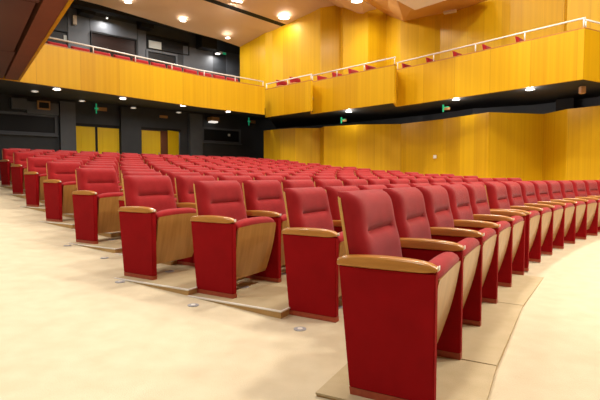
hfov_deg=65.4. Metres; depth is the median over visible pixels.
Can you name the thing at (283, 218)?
seat cushion
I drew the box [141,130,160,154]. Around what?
door
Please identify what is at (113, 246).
platform
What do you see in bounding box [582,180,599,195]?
backrest cushion
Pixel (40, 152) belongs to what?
seat
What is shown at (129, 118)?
pillar
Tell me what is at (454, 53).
seat
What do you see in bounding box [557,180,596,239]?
seat
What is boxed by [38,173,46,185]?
seat cushion
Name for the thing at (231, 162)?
seat
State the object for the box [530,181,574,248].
seat
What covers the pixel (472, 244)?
seat cushion
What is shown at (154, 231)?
seat
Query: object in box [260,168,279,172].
seat
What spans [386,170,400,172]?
seat
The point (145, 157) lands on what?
seat
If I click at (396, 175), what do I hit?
seat
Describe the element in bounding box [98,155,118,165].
seat
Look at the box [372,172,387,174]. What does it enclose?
seat
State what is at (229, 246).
seat
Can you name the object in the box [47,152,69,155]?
seat
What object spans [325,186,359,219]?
backrest cushion
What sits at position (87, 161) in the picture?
seat
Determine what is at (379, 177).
seat
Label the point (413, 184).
seat
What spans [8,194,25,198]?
platform
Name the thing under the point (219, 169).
seat
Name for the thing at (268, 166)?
seat
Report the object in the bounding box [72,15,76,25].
wall speaker
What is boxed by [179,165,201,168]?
seat
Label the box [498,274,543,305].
platform
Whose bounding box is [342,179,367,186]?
seat
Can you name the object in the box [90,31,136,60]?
window
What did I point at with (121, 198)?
seat
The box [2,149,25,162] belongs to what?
backrest cushion
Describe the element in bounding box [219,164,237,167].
seat
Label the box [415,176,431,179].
seat
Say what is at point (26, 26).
balcony
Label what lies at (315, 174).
seat
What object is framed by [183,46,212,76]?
cladding
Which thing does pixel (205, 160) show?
seat
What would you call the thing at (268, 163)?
seat
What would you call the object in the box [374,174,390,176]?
seat
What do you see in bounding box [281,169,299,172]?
seat
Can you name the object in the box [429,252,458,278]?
seat cushion
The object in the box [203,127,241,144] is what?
window
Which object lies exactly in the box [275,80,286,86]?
seat
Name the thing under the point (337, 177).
seat
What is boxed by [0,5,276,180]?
wall
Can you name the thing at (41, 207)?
platform
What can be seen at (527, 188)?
backrest cushion
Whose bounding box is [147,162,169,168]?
seat
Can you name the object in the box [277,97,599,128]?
wall
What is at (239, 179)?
seat
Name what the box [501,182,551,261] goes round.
seat
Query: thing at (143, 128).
trim
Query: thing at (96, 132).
trim
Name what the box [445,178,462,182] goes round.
seat
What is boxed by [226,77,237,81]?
seat
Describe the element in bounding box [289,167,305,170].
seat
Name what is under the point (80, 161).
seat
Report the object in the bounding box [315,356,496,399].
platform
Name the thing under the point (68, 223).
platform
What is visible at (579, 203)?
seat cushion
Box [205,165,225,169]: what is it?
seat
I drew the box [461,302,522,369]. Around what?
platform
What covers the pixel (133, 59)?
seat
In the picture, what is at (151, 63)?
seat
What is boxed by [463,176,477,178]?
seat
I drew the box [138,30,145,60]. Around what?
cladding
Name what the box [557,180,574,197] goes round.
backrest cushion
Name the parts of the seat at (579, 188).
armrest, panel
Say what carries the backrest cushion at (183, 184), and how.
on the seat at (185, 196)
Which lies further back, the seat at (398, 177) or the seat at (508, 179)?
the seat at (508, 179)
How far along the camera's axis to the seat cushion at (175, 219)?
4.35 m
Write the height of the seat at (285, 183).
0.926 m
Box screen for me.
[149,40,160,49]
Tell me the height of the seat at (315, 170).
0.926 m
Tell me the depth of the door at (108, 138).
19.46 m
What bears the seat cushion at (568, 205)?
on the seat at (541, 189)
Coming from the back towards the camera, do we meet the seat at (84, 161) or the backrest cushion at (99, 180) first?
the seat at (84, 161)
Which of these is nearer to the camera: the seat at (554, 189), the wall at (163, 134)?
the seat at (554, 189)
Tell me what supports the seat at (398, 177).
on the platform at (182, 280)
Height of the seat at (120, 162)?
0.926 m
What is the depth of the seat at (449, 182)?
6.90 m
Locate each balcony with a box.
[0,0,73,80]
[0,43,269,119]
[265,27,599,127]
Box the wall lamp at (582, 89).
[579,86,585,93]
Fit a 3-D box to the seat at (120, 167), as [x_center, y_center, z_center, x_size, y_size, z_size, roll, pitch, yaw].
[-2.562,-0.087,7.546,0.508,0.926,0.669,2,4,35]
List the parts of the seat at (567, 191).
armrest, panel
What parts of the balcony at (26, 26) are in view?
soffit panel, soffit panel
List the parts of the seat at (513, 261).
armrest, panel, armrest, panel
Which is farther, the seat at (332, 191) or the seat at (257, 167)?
the seat at (257, 167)
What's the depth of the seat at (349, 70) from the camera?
17.07 m
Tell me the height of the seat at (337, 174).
0.926 m
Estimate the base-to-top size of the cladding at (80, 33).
3.200 m
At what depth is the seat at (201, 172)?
7.62 m
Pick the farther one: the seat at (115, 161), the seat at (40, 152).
the seat at (40, 152)
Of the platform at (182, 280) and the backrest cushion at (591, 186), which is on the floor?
the platform at (182, 280)
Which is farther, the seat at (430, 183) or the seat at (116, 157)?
the seat at (116, 157)
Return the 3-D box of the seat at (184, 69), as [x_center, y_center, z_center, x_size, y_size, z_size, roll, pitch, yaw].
[-3.853,-4.256,16.817,0.508,0.926,0.669,3,4,42]
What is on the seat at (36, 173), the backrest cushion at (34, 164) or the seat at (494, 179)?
the backrest cushion at (34, 164)
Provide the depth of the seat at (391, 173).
12.05 m
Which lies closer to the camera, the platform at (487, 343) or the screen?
the platform at (487, 343)
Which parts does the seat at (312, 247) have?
armrest, panel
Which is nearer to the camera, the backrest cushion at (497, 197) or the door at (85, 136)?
the backrest cushion at (497, 197)
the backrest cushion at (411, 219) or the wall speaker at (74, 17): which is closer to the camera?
the backrest cushion at (411, 219)
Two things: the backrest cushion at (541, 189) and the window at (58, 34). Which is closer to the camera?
the backrest cushion at (541, 189)
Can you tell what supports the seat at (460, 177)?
on the platform at (182, 280)
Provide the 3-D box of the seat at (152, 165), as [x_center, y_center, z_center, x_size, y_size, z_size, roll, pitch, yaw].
[-2.538,-0.231,9.088,0.508,0.926,0.669,2,4,37]
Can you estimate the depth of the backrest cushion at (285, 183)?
5.16 m
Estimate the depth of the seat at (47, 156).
10.00 m
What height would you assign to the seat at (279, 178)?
0.926 m
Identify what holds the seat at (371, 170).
on the platform at (118, 233)
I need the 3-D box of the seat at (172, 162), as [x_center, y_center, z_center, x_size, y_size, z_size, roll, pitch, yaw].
[-2.837,-0.490,11.541,0.508,0.926,0.669,3,4,41]
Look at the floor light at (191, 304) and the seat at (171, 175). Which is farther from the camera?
the seat at (171, 175)
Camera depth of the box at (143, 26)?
19.90 m
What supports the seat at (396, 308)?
on the platform at (456, 379)
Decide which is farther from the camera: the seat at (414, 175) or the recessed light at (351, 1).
the recessed light at (351, 1)
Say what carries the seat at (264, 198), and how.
on the platform at (268, 298)
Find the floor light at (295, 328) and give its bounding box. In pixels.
[294,327,305,330]
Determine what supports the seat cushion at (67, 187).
on the seat at (60, 183)
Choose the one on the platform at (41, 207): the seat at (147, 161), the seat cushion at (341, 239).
the seat at (147, 161)
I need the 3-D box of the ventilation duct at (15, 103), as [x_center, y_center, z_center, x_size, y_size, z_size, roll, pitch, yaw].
[-10.370,-3.533,17.214,0.500,0.400,0.330,-3,4,-40]
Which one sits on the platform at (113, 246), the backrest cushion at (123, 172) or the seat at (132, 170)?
the seat at (132, 170)
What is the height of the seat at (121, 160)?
0.926 m
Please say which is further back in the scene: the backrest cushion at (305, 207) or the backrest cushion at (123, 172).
the backrest cushion at (123, 172)
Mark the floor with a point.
(68, 331)
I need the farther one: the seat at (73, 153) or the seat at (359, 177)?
the seat at (73, 153)
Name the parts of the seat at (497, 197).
armrest, panel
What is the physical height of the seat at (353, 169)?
0.926 m
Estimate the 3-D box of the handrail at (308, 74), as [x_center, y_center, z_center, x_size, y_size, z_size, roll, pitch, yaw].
[-0.474,-4.578,18.124,0.044,0.228,2.617,-3,4,-44]
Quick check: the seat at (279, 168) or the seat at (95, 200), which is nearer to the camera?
the seat at (95, 200)
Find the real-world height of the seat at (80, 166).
0.926 m
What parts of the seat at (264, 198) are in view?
panel, armrest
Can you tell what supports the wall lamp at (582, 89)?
attached to the balcony at (556, 65)
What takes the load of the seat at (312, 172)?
on the platform at (113, 246)
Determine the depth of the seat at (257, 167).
11.14 m
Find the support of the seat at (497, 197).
on the floor
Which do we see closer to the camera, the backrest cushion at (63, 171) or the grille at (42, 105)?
the backrest cushion at (63, 171)
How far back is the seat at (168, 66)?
16.39 m
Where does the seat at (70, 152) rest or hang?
on the platform
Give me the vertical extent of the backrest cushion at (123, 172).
0.526 m
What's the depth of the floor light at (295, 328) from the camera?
3.10 m
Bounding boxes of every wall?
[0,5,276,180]
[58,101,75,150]
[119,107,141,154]
[147,130,167,153]
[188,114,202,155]
[240,0,599,88]
[264,106,599,180]
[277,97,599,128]
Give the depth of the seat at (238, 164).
13.09 m
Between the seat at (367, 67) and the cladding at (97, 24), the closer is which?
the seat at (367, 67)
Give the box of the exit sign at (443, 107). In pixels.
[442,105,449,111]
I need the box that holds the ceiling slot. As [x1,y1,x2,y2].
[204,0,285,25]
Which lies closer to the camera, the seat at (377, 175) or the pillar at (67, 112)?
the seat at (377, 175)
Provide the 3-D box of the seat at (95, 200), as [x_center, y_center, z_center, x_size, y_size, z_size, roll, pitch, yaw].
[-2.510,0.052,6.010,0.508,0.926,0.668,2,3,32]
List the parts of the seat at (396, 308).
panel, armrest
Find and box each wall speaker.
[37,100,49,109]
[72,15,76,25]
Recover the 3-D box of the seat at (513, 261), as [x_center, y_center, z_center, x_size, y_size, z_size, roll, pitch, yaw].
[1.893,0.304,4.604,0.508,0.926,0.701,2,4,35]
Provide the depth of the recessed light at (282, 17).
19.51 m
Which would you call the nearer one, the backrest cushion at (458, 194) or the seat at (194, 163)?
the backrest cushion at (458, 194)
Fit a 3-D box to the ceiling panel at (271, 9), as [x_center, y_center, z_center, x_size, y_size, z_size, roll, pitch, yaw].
[-2.643,-8.001,16.771,2.517,1.210,9.682,3,4,42]
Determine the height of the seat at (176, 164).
0.926 m
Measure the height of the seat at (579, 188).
0.926 m
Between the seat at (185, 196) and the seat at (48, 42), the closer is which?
the seat at (185, 196)
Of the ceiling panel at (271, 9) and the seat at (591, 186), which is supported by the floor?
the seat at (591, 186)
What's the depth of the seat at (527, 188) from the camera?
6.12 m
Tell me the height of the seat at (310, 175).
0.926 m
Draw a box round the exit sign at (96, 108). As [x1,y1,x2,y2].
[94,104,106,113]
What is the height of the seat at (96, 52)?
0.926 m
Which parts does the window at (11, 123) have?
sill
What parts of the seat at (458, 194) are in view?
panel, armrest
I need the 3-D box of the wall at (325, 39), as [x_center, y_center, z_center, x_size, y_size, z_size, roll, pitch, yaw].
[5.905,-6.120,15.436,21.386,4.550,1.670,2,4,40]
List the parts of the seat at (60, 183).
armrest, panel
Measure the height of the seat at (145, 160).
0.926 m
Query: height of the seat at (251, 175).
0.926 m
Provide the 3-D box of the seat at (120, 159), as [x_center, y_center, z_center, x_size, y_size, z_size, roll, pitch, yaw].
[-4.067,-0.569,11.454,0.508,0.926,0.669,2,4,39]
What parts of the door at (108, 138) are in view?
panel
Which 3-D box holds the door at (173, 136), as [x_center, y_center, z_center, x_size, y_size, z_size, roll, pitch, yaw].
[-5.751,-2.026,21.266,0.042,2.204,0.706,2,3,28]
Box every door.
[76,126,94,152]
[97,127,118,153]
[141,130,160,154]
[168,130,178,154]
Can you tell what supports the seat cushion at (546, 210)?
on the seat at (514, 193)
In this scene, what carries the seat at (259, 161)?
on the platform at (16, 195)
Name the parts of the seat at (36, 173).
panel, armrest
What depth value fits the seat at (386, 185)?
5.26 m
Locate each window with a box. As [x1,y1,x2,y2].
[0,111,58,136]
[46,30,67,45]
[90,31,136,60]
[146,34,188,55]
[146,49,177,67]
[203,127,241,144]
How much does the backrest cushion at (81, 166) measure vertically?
0.526 m
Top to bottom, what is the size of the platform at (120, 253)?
0.163 m
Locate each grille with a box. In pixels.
[39,102,48,108]
[443,9,456,14]
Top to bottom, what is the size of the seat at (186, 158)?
0.926 m
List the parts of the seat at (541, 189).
armrest, panel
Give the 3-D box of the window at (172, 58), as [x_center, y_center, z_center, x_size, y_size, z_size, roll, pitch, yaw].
[-6.163,-5.998,20.875,1.470,1.230,0.090,-3,4,-40]
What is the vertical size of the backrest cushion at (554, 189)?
0.526 m
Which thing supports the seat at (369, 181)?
on the platform at (268, 298)
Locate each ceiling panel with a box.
[217,0,333,23]
[327,0,375,13]
[364,0,486,20]
[397,0,444,9]
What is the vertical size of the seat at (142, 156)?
0.926 m
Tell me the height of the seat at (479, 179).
0.926 m
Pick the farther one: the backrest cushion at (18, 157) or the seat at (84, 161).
the backrest cushion at (18, 157)
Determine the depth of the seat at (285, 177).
6.73 m
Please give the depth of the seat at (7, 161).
11.58 m
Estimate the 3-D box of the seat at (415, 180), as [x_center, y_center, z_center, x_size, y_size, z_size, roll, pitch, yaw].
[2.138,0.106,7.783,0.508,0.926,0.669,3,4,42]
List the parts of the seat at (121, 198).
panel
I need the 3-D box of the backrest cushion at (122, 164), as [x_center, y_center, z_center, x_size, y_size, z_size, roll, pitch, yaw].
[-3.030,-0.409,8.660,0.214,0.526,0.594,2,4,36]
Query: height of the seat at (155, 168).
0.926 m
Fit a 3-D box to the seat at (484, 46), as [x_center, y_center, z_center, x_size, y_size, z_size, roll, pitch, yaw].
[5.766,-4.181,13.968,0.701,0.926,0.508,-3,4,-45]
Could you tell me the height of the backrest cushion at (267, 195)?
0.526 m
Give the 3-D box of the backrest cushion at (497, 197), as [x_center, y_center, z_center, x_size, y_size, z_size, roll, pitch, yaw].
[2.297,0.063,5.392,0.214,0.526,0.594,2,4,37]
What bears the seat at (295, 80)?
on the balcony at (556, 65)
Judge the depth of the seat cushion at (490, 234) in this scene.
3.35 m
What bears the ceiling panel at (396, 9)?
attached to the wall at (325, 39)
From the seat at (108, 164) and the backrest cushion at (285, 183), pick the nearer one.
the backrest cushion at (285, 183)
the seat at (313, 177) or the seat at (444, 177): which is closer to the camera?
the seat at (313, 177)
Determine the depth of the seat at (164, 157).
14.40 m
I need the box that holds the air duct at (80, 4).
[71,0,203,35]
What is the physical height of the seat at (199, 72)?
0.926 m
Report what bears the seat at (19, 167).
on the platform at (16, 195)
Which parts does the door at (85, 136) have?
panel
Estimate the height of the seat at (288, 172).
0.926 m
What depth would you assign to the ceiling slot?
18.93 m
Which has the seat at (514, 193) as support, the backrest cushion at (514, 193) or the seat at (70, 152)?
the backrest cushion at (514, 193)
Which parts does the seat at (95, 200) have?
armrest, panel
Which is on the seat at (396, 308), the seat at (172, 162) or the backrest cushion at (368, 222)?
the backrest cushion at (368, 222)
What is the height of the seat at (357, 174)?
0.926 m
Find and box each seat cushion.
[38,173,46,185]
[62,181,75,198]
[97,192,123,213]
[156,208,195,230]
[235,216,273,233]
[280,214,286,223]
[337,231,343,242]
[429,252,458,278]
[457,238,478,255]
[479,228,495,241]
[497,221,509,231]
[511,216,523,224]
[528,210,539,217]
[541,207,550,213]
[553,205,562,210]
[563,203,573,207]
[574,201,584,205]
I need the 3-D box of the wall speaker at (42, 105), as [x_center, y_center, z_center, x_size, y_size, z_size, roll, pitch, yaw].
[-9.645,-3.562,17.589,0.430,0.320,0.120,-3,4,-40]
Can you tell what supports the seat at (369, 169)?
on the platform at (68, 223)
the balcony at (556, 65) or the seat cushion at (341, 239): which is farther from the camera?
the balcony at (556, 65)
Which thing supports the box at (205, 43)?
attached to the wall at (252, 135)
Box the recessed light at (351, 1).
[350,0,363,3]
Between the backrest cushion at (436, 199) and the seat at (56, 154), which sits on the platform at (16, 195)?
the seat at (56, 154)
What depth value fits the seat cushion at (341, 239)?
3.33 m
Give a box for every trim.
[76,123,119,128]
[95,127,97,151]
[141,127,180,131]
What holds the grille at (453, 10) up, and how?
attached to the ceiling panel at (396, 9)
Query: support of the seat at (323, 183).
on the platform at (268, 298)
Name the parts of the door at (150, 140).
panel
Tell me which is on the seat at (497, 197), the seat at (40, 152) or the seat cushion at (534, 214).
the seat cushion at (534, 214)
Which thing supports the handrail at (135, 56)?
on the balcony at (86, 76)
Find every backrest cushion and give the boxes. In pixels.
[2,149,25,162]
[13,152,39,167]
[27,157,56,175]
[46,162,80,182]
[76,168,119,195]
[80,165,114,168]
[120,163,147,165]
[121,169,154,173]
[122,171,161,174]
[122,175,176,212]
[175,176,214,202]
[194,180,246,220]
[242,180,285,214]
[281,180,314,191]
[284,187,333,230]
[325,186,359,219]
[338,189,401,256]
[383,187,430,238]
[416,185,453,227]
[441,184,473,219]
[462,183,489,213]
[484,182,509,208]
[501,182,523,205]
[517,181,537,202]
[530,181,549,200]
[544,181,562,199]
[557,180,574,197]
[569,180,586,196]
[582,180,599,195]
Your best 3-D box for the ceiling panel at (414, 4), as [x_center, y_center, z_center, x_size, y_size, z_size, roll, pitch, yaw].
[3.249,-6.114,13.459,2.256,0.520,2.265,-1,3,-13]
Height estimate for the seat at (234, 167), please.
0.926 m
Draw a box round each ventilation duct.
[10,97,26,110]
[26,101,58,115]
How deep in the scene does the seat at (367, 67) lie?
16.48 m
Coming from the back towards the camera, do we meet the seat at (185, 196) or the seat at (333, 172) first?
the seat at (333, 172)
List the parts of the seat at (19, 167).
armrest, panel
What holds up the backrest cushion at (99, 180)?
on the seat at (95, 200)
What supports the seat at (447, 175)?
on the platform at (120, 253)
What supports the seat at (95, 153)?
on the platform
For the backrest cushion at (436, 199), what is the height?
0.526 m
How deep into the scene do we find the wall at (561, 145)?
15.50 m
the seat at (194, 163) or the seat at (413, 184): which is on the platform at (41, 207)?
the seat at (194, 163)
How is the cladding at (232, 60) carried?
attached to the wall at (252, 135)
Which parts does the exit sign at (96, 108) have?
plate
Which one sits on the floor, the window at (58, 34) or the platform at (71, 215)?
the platform at (71, 215)
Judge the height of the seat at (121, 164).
0.926 m
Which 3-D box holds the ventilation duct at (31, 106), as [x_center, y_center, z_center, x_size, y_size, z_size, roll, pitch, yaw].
[-9.786,-3.470,17.750,1.080,0.440,0.280,-3,4,-40]
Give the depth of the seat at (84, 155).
11.57 m
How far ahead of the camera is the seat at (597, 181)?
9.03 m
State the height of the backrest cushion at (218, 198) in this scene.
0.526 m
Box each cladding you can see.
[67,8,89,49]
[90,16,136,38]
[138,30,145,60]
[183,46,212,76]
[226,52,239,81]
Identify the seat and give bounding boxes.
[0,149,25,185]
[10,152,39,193]
[18,150,42,154]
[24,157,56,206]
[30,150,51,154]
[33,155,60,159]
[43,162,80,221]
[44,153,68,158]
[47,41,67,47]
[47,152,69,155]
[52,160,82,164]
[56,151,75,155]
[61,158,88,164]
[65,156,89,160]
[70,46,89,51]
[72,154,94,160]
[72,168,123,243]
[73,153,93,154]
[76,165,121,188]
[80,152,98,156]
[85,163,119,183]
[87,161,113,162]
[92,50,110,55]
[93,157,115,159]
[93,159,118,175]
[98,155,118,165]
[113,54,129,59]
[118,161,142,165]
[118,171,176,207]
[118,175,196,279]
[119,158,140,160]
[119,163,147,180]
[119,166,149,185]
[120,169,154,191]
[121,160,143,163]
[122,156,141,159]
[132,58,148,63]
[141,155,158,160]
[144,159,163,163]
[145,157,163,159]
[147,161,167,162]
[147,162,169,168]
[150,62,165,67]
[151,164,175,168]
[153,166,180,171]
[159,169,189,174]
[161,156,177,160]
[166,159,184,164]
[166,172,200,197]
[167,65,181,70]
[171,161,189,164]
[173,163,193,166]
[175,176,214,266]
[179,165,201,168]
[183,68,196,74]
[184,167,208,171]
[186,158,201,161]
[187,160,204,162]
[190,180,275,298]
[193,162,211,164]
[193,170,219,175]
[197,164,216,166]
[198,71,211,76]
[204,159,219,161]
[204,172,233,180]
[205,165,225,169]
[207,160,223,163]
[212,168,233,171]
[213,74,224,78]
[218,176,251,199]
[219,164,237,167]
[222,159,236,162]
[223,170,247,175]
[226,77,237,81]
[226,161,241,163]
[228,166,247,169]
[234,163,249,165]
[236,173,262,179]
[237,168,257,172]
[242,180,287,282]
[250,166,268,170]
[250,170,271,175]
[253,176,283,186]
[255,160,268,163]
[259,165,275,168]
[260,162,274,164]
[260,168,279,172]
[265,173,289,179]
[270,167,287,170]
[274,171,294,175]
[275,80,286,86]
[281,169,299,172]
[281,180,314,201]
[281,187,345,322]
[284,176,310,179]
[289,77,300,83]
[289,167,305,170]
[291,173,312,179]
[296,171,315,175]
[301,169,318,172]
[312,166,325,168]
[312,176,335,181]
[314,173,334,176]
[314,179,342,188]
[317,75,326,79]
[317,171,335,177]
[325,186,359,296]
[336,173,354,175]
[336,176,357,180]
[337,189,460,399]
[338,170,353,172]
[341,168,355,174]
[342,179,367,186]
[348,69,358,73]
[355,173,373,176]
[357,168,370,171]
[358,176,378,180]
[358,185,386,189]
[365,65,375,69]
[367,179,389,184]
[371,170,385,173]
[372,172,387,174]
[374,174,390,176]
[378,176,397,179]
[383,187,480,359]
[385,184,410,187]
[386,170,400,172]
[388,172,403,175]
[389,179,409,184]
[392,174,407,176]
[397,176,414,179]
[408,174,423,176]
[409,178,428,183]
[409,183,430,186]
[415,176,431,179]
[416,185,496,326]
[424,174,439,176]
[428,178,445,183]
[430,183,448,184]
[432,176,447,178]
[440,174,454,176]
[441,184,510,303]
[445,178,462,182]
[448,176,462,178]
[449,182,466,183]
[452,51,461,56]
[461,178,477,181]
[462,183,525,286]
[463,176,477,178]
[477,178,492,181]
[482,44,490,49]
[484,182,539,270]
[492,178,507,180]
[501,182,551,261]
[507,178,521,180]
[515,36,523,42]
[517,181,562,254]
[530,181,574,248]
[544,181,585,243]
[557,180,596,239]
[569,180,599,235]
[582,180,599,231]
[594,180,599,194]
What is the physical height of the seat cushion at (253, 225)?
0.458 m
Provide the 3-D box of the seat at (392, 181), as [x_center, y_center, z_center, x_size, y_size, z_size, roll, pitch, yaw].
[1.708,0.132,7.284,0.508,0.926,0.668,2,4,40]
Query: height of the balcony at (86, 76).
1.095 m
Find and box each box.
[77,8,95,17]
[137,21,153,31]
[196,34,216,51]
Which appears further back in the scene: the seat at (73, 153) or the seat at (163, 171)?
the seat at (73, 153)
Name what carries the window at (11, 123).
in the wall at (252, 135)
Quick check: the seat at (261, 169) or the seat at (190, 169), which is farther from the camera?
the seat at (261, 169)
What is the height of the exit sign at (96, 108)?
0.400 m
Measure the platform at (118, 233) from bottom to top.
0.163 m
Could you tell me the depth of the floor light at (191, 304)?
3.53 m
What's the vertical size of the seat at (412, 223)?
0.926 m
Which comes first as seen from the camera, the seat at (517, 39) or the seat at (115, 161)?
the seat at (115, 161)
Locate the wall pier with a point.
(568, 103)
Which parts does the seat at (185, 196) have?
panel, armrest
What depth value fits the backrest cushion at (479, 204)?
4.59 m
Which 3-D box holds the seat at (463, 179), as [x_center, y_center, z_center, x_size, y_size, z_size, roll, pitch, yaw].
[3.508,0.033,9.207,0.668,0.926,0.508,-3,4,-44]
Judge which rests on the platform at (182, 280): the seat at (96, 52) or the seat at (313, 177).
the seat at (313, 177)
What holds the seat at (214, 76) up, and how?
on the balcony at (86, 76)
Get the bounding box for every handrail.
[49,37,263,81]
[266,74,311,88]
[312,56,395,79]
[397,17,585,68]
[585,19,599,26]
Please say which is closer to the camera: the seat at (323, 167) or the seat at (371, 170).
the seat at (371, 170)
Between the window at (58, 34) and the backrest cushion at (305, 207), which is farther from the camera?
the window at (58, 34)
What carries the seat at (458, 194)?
on the platform at (487, 343)
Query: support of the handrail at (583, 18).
on the balcony at (556, 65)
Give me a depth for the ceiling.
18.89 m
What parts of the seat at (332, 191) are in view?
armrest, panel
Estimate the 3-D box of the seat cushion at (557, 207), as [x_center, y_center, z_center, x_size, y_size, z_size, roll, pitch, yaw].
[3.357,0.294,6.246,0.199,0.458,0.534,3,4,41]
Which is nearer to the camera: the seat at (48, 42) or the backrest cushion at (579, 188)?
the backrest cushion at (579, 188)
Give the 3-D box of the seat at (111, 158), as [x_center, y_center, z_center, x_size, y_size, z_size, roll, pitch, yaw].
[-4.476,-0.543,10.939,0.508,0.926,0.668,2,4,38]
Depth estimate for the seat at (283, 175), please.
7.77 m
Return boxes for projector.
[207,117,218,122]
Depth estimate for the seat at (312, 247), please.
3.37 m
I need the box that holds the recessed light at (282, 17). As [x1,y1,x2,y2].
[277,15,290,19]
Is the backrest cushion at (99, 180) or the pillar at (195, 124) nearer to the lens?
the backrest cushion at (99, 180)
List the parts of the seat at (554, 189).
armrest, panel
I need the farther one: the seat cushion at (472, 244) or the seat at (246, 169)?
the seat at (246, 169)
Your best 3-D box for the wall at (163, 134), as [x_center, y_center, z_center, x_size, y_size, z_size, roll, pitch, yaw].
[-7.311,-2.094,22.357,2.970,2.900,0.150,-3,4,-40]
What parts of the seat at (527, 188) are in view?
armrest, panel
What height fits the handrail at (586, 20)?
0.258 m
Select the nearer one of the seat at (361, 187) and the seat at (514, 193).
the seat at (361, 187)
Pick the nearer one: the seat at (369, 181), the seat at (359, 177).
the seat at (369, 181)
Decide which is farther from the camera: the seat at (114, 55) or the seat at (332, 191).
the seat at (114, 55)
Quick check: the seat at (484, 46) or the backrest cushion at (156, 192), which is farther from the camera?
the seat at (484, 46)
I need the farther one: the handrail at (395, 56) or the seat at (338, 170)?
the handrail at (395, 56)
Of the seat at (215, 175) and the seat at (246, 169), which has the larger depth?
the seat at (246, 169)
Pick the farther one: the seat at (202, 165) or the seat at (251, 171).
the seat at (202, 165)
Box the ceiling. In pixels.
[82,0,280,46]
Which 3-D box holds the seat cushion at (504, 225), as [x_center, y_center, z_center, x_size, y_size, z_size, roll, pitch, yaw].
[1.657,0.409,3.991,0.199,0.458,0.534,2,4,33]
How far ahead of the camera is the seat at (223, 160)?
14.89 m
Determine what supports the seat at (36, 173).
on the platform at (41, 207)
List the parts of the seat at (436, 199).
armrest, panel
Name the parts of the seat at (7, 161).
panel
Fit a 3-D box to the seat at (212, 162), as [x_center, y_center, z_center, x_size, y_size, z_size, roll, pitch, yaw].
[-2.324,-0.670,13.424,0.508,0.926,0.669,3,4,44]
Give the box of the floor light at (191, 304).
[188,303,198,306]
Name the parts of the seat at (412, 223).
panel, armrest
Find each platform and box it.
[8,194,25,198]
[20,205,44,211]
[39,219,74,228]
[62,213,73,217]
[68,236,121,252]
[74,229,120,236]
[114,252,176,264]
[115,264,284,294]
[187,267,289,318]
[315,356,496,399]
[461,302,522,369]
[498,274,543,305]
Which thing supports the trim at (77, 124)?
attached to the wall at (252, 135)
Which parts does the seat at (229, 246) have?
panel, armrest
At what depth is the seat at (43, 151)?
12.46 m
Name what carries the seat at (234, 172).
on the platform at (113, 246)
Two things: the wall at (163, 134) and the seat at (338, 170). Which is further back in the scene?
the wall at (163, 134)
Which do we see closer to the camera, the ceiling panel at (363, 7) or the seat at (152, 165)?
the seat at (152, 165)
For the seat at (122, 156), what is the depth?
12.55 m
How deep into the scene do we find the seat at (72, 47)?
13.97 m
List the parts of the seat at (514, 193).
armrest, panel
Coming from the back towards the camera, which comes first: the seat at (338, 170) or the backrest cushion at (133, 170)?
the seat at (338, 170)
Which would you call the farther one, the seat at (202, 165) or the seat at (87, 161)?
the seat at (202, 165)
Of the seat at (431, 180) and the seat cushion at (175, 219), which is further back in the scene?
the seat at (431, 180)
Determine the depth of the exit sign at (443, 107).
15.54 m
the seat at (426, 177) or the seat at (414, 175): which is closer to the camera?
the seat at (426, 177)
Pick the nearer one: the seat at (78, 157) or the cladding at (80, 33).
the seat at (78, 157)
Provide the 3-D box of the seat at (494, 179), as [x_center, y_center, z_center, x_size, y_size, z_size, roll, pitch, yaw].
[4.485,-0.012,10.093,0.668,0.926,0.508,-3,4,-41]
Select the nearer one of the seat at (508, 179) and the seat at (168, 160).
the seat at (508, 179)
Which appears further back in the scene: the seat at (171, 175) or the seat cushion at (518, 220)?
the seat at (171, 175)
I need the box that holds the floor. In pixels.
[0,181,599,399]
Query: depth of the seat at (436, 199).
3.24 m
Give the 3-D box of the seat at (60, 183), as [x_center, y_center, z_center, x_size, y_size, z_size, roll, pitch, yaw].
[-3.680,-0.149,7.479,0.508,0.926,0.669,2,4,33]
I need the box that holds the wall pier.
[556,98,576,110]
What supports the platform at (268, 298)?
on the floor
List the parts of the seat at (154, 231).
armrest, panel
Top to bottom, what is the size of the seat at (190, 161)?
0.926 m
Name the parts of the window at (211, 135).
pane, sill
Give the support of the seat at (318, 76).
on the balcony at (556, 65)
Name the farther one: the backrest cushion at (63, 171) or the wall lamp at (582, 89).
the wall lamp at (582, 89)
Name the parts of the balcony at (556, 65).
panel, panel, return panel, panel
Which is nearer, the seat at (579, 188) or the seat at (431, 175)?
the seat at (579, 188)

